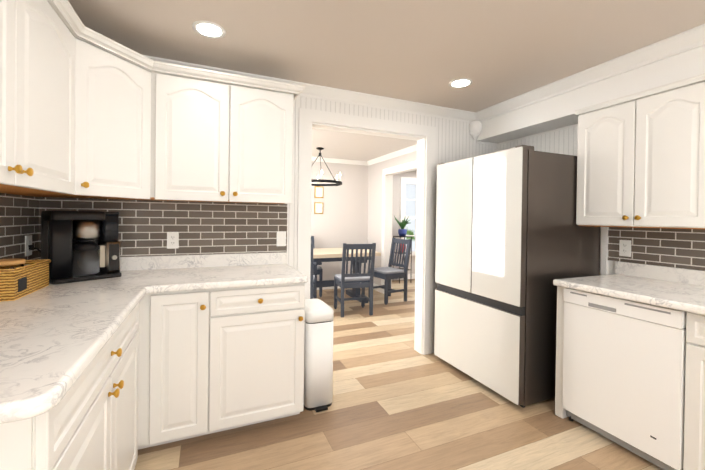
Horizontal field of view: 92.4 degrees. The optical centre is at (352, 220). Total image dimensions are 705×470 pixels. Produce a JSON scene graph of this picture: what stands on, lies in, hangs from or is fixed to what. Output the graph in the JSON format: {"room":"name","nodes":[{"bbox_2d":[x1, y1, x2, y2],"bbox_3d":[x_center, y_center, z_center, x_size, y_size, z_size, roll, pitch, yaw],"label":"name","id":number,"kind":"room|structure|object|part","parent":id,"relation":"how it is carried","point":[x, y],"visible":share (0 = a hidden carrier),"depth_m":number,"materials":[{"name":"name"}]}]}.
{"room":"kitchen","nodes":[
{"label":"kitchen","id":0,"kind":"room"},
{"bbox_2d":[50,122,425,298],"bbox_3d":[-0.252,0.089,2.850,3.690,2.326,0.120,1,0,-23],"label":"wall","id":1,"kind":"structure","parent":0,"point":[352,209],"depth_m":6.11,"materials":[{"name":"white paint"}]},
{"bbox_2d":[0,193,38,259],"bbox_3d":[-1.416,0.063,0.893,0.007,0.378,2.542,1,0,-23],"label":"tiled wall","id":2,"kind":"structure","parent":1,"relation":"attached to","point":[19,218],"depth_m":1.84,"materials":[{"name":"ceramic tile"},{"name":"grout"}]},
{"bbox_2d":[25,235,40,255],"bbox_3d":[-1.785,0.200,1.977,0.170,0.226,0.072,1,0,-23],"label":"electrical outlet","id":3,"kind":"object","parent":2,"relation":"attached to","point":[28,241],"depth_m":1.94,"materials":[{"name":"white plastic"}]},
{"bbox_3d":[-1.782,0.227,1.973,0.165,0.171,0.025,1,0,-19],"label":"electrical outlet with cord","id":4,"kind":"part","parent":3,"relation":"part of","materials":[{"name":"black plastic"}]},
{"bbox_2d":[0,0,79,195],"bbox_3d":[-1.282,-0.529,1.047,0.362,0.792,1.116,1,0,-23],"label":"upper cabinet","id":5,"kind":"object","parent":2,"relation":"attached to","point":[40,39],"depth_m":1.29,"materials":[{"name":"white paint"}]},
{"bbox_2d":[72,20,151,199],"bbox_3d":[-1.276,-0.530,1.823,0.289,0.810,0.314,1,0,-23],"label":"upper cabinet","id":6,"kind":"object","parent":1,"relation":"attached to","point":[86,112],"depth_m":1.80,"materials":[{"name":"white paint"}]},
{"bbox_2d":[39,197,286,258],"bbox_3d":[-1.219,0.053,2.365,1.529,0.378,0.007,1,0,-23],"label":"tiled wall","id":7,"kind":"structure","parent":1,"relation":"attached to","point":[201,228],"depth_m":2.39,"materials":[{"name":"ceramic tile"},{"name":"grout"}]},
{"bbox_2d":[167,232,178,248],"bbox_3d":[-1.246,0.137,2.346,0.072,0.116,0.007,1,0,-23],"label":"electrical outlet","id":8,"kind":"object","parent":7,"relation":"attached to","point":[172,240],"visible":1,"depth_m":2.35,"materials":[{"name":"white plastic"}]},
{"bbox_2d":[277,231,285,245],"bbox_3d":[-0.555,0.143,2.640,0.072,0.116,0.012,1,0,-23],"label":"light switch","id":9,"kind":"object","parent":7,"relation":"attached to","point":[281,238],"visible":1,"depth_m":2.64,"materials":[{"name":"white plastic"}]},
{"bbox_2d":[152,60,295,203],"bbox_3d":[-0.860,-0.536,2.335,0.834,0.796,0.328,1,0,-23],"label":"upper cabinet","id":10,"kind":"object","parent":1,"relation":"attached to","point":[217,136],"depth_m":2.16,"materials":[{"name":"white paint"}]},
{"bbox_2d":[141,54,472,135],"bbox_3d":[-0.323,-0.964,2.696,3.240,0.216,0.104,1,0,-23],"label":"crown molding","id":11,"kind":"structure","parent":1,"relation":"attached to","point":[310,90],"depth_m":2.86,"materials":[{"name":"white wood"}]},
{"bbox_2d":[314,202,322,213],"bbox_3d":[-0.591,-0.217,5.943,0.160,0.200,0.017,1,0,-23],"label":"picture frame","id":12,"kind":"object","parent":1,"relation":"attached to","point":[318,207],"visible":1,"depth_m":5.93,"materials":[{"name":"gold metal"}]},
{"bbox_2d":[314,186,323,197],"bbox_3d":[-0.588,-0.497,5.941,0.160,0.200,0.017,1,0,-23],"label":"picture frame","id":13,"kind":"object","parent":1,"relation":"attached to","point":[319,191],"visible":1,"depth_m":5.93,"materials":[{"name":"gold metal"}]},
{"bbox_2d":[312,157,366,289],"bbox_3d":[-1.408,0.053,5.573,3.708,2.325,0.060,1,0,-23],"label":"trim","id":14,"kind":"structure","parent":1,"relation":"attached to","point":[331,160],"depth_m":6.05,"materials":[{"name":"white wood"}]},
{"bbox_2d":[297,108,435,354],"bbox_3d":[0.138,0.183,3.018,1.314,2.145,0.160,1,0,-23],"label":"door frame","id":15,"kind":"structure","parent":1,"relation":"attached to","point":[424,264],"depth_m":3.14,"materials":[{"name":"white wood"}]},
{"bbox_2d":[287,96,495,352],"bbox_3d":[0.485,0.097,3.096,2.179,2.324,0.007,1,0,-23],"label":"wall panel","id":16,"kind":"object","parent":1,"relation":"attached to","point":[455,141],"visible":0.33,"depth_m":3.08,"materials":[{"name":"white paint"}]},
{"bbox_2d":[367,144,416,293],"bbox_3d":[0.905,0.087,4.978,0.196,2.325,2.820,1,0,-23],"label":"trim","id":17,"kind":"structure","parent":1,"relation":"attached to","point":[387,187],"depth_m":5.72,"materials":[{"name":"white wood"}]},
{"bbox_2d":[399,177,416,257],"bbox_3d":[1.531,-0.056,7.284,1.240,1.690,0.130,1,0,-23],"label":"window","id":18,"kind":"structure","parent":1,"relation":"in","point":[404,181],"depth_m":7.07,"materials":[{"name":"white wood"}]},
{"bbox_2d":[472,24,704,143],"bbox_3d":[2.041,-0.893,1.444,0.120,0.279,4.294,1,0,-23],"label":"crown molding","id":19,"kind":"structure","parent":1,"relation":"attached to","point":[684,41],"depth_m":2.28,"materials":[{"name":"white wood"}]},
{"bbox_2d":[68,0,704,160],"bbox_3d":[1.045,-1.108,2.818,6.270,0.100,8.010,1,0,-23],"label":"ceiling","id":20,"kind":"structure","parent":0,"point":[428,51],"depth_m":1.98,"materials":[{"name":"beige paint"}]},
{"bbox_2d":[192,20,225,38],"bbox_3d":[-0.805,-1.069,1.901,0.176,0.007,0.176,1,0,-23],"label":"recessed light","id":21,"kind":"object","parent":20,"relation":"in","point":[208,29],"visible":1,"depth_m":1.89,"materials":[{"name":"white plastic"}]},
{"bbox_2d":[311,147,341,186],"bbox_3d":[-0.493,-0.820,5.117,0.684,0.549,0.684,1,0,-23],"label":"chandelier","id":22,"kind":"object","parent":20,"relation":"hanging from","point":[336,181],"visible":0.71,"depth_m":5.07,"materials":[{"name":"black metal"}]},
{"bbox_2d":[449,78,472,87],"bbox_3d":[0.831,-1.054,2.603,0.176,0.007,0.176,1,0,-23],"label":"recessed light","id":23,"kind":"object","parent":20,"relation":"in","point":[460,82],"visible":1,"depth_m":2.60,"materials":[{"name":"white plastic"}]},
{"bbox_2d":[476,45,704,143],"bbox_3d":[2.226,-0.901,1.467,0.279,0.259,4.348,1,0,-23],"label":"soffit beam","id":24,"kind":"structure","parent":20,"relation":"attached to","point":[555,112],"depth_m":2.43,"materials":[{"name":"white paint"}]},
{"bbox_2d":[134,279,662,469],"bbox_3d":[0.977,1.298,2.838,6.700,0.060,8.400,1,0,-23],"label":"floor","id":25,"kind":"structure","parent":0,"point":[399,402],"depth_m":2.05,"materials":[{"name":"brown wood"}]},
{"bbox_2d":[0,297,143,469],"bbox_3d":[-1.175,0.819,1.122,0.642,0.868,1.168,1,0,-23],"label":"base cabinet","id":26,"kind":"object","parent":25,"relation":"on","point":[98,424],"depth_m":1.05,"materials":[{"name":"white paint"}]},
{"bbox_2d":[152,289,211,445],"bbox_3d":[-1.056,0.813,2.117,0.288,0.868,0.608,1,0,-23],"label":"base cabinet","id":27,"kind":"object","parent":25,"relation":"on","point":[165,367],"depth_m":1.84,"materials":[{"name":"white paint"}]},
{"bbox_2d":[212,283,304,432],"bbox_3d":[-0.670,0.816,2.283,0.552,0.868,0.608,1,0,-23],"label":"base cabinet","id":28,"kind":"object","parent":25,"relation":"on","point":[258,331],"depth_m":2.00,"materials":[{"name":"white paint"}]},
{"bbox_2d":[0,264,307,423],"bbox_3d":[-0.865,0.365,1.544,1.536,0.040,1.800,1,0,-23],"label":"countertop","id":29,"kind":"structure","parent":28,"relation":"on","point":[54,339],"depth_m":1.18,"materials":[{"name":"stone"}]},
{"bbox_2d":[0,258,50,301],"bbox_3d":[-1.575,0.256,1.546,0.199,0.158,0.358,1,0,-23],"label":"wicker basket","id":30,"kind":"object","parent":29,"relation":"on","point":[18,279],"visible":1,"depth_m":1.50,"materials":[{"name":"brown"}]},
{"bbox_2d":[41,211,121,283],"bbox_3d":[-1.555,0.139,1.948,0.230,0.385,0.326,1,1,35],"label":"coffee maker","id":31,"kind":"object","parent":29,"relation":"on","point":[77,246],"visible":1,"depth_m":1.88,"materials":[{"name":"black plastic"}]},
{"bbox_2d":[24,252,286,270],"bbox_3d":[-0.872,0.299,1.546,1.523,0.090,1.790,1,0,-23],"label":"countertop left upstand","id":32,"kind":"structure","parent":29,"relation":"on","point":[172,262],"depth_m":2.40,"materials":[{"name":"stone"}]},
{"bbox_2d":[310,243,315,298],"bbox_3d":[-0.717,0.756,4.406,0.450,0.954,0.525,1,0,-3],"label":"dining chair","id":33,"kind":"object","parent":25,"relation":"on","point":[312,285],"visible":0.19,"depth_m":4.24,"materials":[{"name":"grey wood"}]},
{"bbox_2d":[311,236,322,296],"bbox_3d":[-0.778,0.746,5.546,0.450,0.954,0.525,1,0,-23],"label":"dining chair","id":34,"kind":"object","parent":25,"relation":"on","point":[319,270],"visible":0.17,"depth_m":5.40,"materials":[{"name":"grey wood"}]},
{"bbox_2d":[304,299,333,411],"bbox_3d":[-0.270,0.923,2.394,0.197,0.664,0.375,1,0,-23],"label":"trash bin","id":35,"kind":"object","parent":25,"relation":"on","point":[318,358],"visible":0.69,"depth_m":2.25,"materials":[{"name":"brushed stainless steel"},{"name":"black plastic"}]},
{"bbox_2d":[313,248,380,302],"bbox_3d":[-0.266,0.850,5.237,1.120,0.764,0.900,1,0,-23],"label":"dining table","id":36,"kind":"object","parent":25,"relation":"on","point":[320,255],"visible":0.4,"depth_m":5.04,"materials":[{"name":"wood"},{"name":"blue-gray paint"}]},
{"bbox_2d":[334,243,375,316],"bbox_3d":[0.021,0.764,4.557,0.450,0.954,0.525,1,0,-15],"label":"dining chair","id":37,"kind":"object","parent":25,"relation":"on","point":[343,280],"visible":1,"depth_m":4.39,"materials":[{"name":"grey wood"}]},
{"bbox_2d":[368,238,411,304],"bbox_3d":[0.585,0.765,5.303,0.525,0.954,0.450,0,1,-33],"label":"dining chair","id":38,"kind":"object","parent":25,"relation":"on","point":[388,274],"visible":0.81,"depth_m":5.23,"materials":[{"name":"grey wood"}]},
{"bbox_2d":[393,236,411,283],"bbox_3d":[0.996,0.775,6.789,0.276,0.922,0.276,1,0,-23],"label":"plant stand","id":39,"kind":"object","parent":25,"relation":"on","point":[404,254],"visible":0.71,"depth_m":6.71,"materials":[{"name":"black metal"}]},
{"bbox_2d":[394,216,408,235],"bbox_3d":[1.009,0.108,6.785,0.352,0.410,0.357,1,0,-23],"label":"potted plant","id":40,"kind":"object","parent":39,"relation":"on","point":[402,231],"visible":1,"depth_m":6.73,"materials":[{"name":"blue"}]},
{"bbox_2d":[434,145,599,407],"bbox_3d":[1.313,0.384,2.813,0.833,1.774,0.907,1,0,-23],"label":"refrigerator","id":41,"kind":"object","parent":25,"relation":"on","point":[514,240],"visible":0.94,"depth_m":2.41,"materials":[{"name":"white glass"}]},
{"bbox_2d":[562,288,686,469],"bbox_3d":[1.750,0.857,2.020,0.630,0.852,0.587,1,0,-23],"label":"dishwasher","id":42,"kind":"object","parent":25,"relation":"on","point":[624,361],"visible":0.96,"depth_m":1.83,"materials":[{"name":"white metal"}]},
{"bbox_2d":[683,312,704,469],"bbox_3d":[2.065,0.866,1.339,0.643,0.852,0.905,1,0,-23],"label":"base cabinet","id":43,"kind":"object","parent":25,"relation":"on","point":[694,436],"depth_m":1.59,"materials":[{"name":"white paint"}]},
{"bbox_2d":[553,274,704,314],"bbox_3d":[2.050,0.418,1.327,0.688,0.040,2.200,1,0,-23],"label":"countertop","id":44,"kind":"structure","parent":43,"relation":"on","point":[685,297],"depth_m":1.92,"materials":[{"name":"stone"}]},
{"bbox_2d":[615,261,704,285],"bbox_3d":[2.358,0.356,1.458,0.020,0.090,2.200,1,0,-23],"label":"countertop upstand","id":45,"kind":"object","parent":44,"relation":"on","point":[686,276],"depth_m":2.21,"materials":[{"name":"stone"}]},
{"bbox_2d":[498,124,701,274],"bbox_3d":[1.724,0.112,3.126,0.120,2.326,8.010,1,0,-23],"label":"wall","id":46,"kind":"structure","parent":0,"point":[611,264],"depth_m":2.86,"materials":[{"name":"white paint"}]},
{"bbox_2d":[496,126,601,274],"bbox_3d":[1.687,0.253,3.044,0.007,2.044,1.036,1,0,-23],"label":"wall panel","id":47,"kind":"object","parent":46,"relation":"attached to","point":[564,141],"visible":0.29,"depth_m":2.91,"materials":[{"name":"white paint"}]},
{"bbox_2d":[601,227,607,274],"bbox_3d":[1.895,0.227,2.543,0.019,0.379,0.039,1,0,-23],"label":"trim","id":48,"kind":"structure","parent":46,"relation":"attached to","point":[604,250],"depth_m":2.54,"materials":[{"name":"white wood"}]},
{"bbox_2d":[575,73,704,228],"bbox_3d":[1.894,-0.368,2.138,0.350,0.826,0.768,1,0,-23],"label":"upper cabinet","id":49,"kind":"object","parent":46,"relation":"attached to","point":[641,159],"visible":1,"depth_m":2.05,"materials":[{"name":"white paint"}]},
{"bbox_2d":[608,227,704,270],"bbox_3d":[2.355,0.181,1.488,0.007,0.258,2.260,1,0,-23],"label":"tiled wall","id":50,"kind":"structure","parent":46,"relation":"attached to","point":[678,248],"depth_m":2.23,"materials":[{"name":"grey ceramic"}]},
{"bbox_2d":[619,240,630,256],"bbox_3d":[1.948,0.198,2.418,0.007,0.116,0.072,1,0,-23],"label":"electrical outlet","id":51,"kind":"object","parent":50,"relation":"attached to","point":[624,247],"visible":1,"depth_m":2.42,"materials":[{"name":"white plastic"}]},
{"label":"outside","id":52,"kind":"structure","parent":0,"visible":0},
{"bbox_2d":[405,184,415,250],"bbox_3d":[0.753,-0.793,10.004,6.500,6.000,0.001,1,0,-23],"label":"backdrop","id":53,"kind":"structure","parent":52,"point":[410,208],"depth_m":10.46,"materials":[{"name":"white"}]}
]}

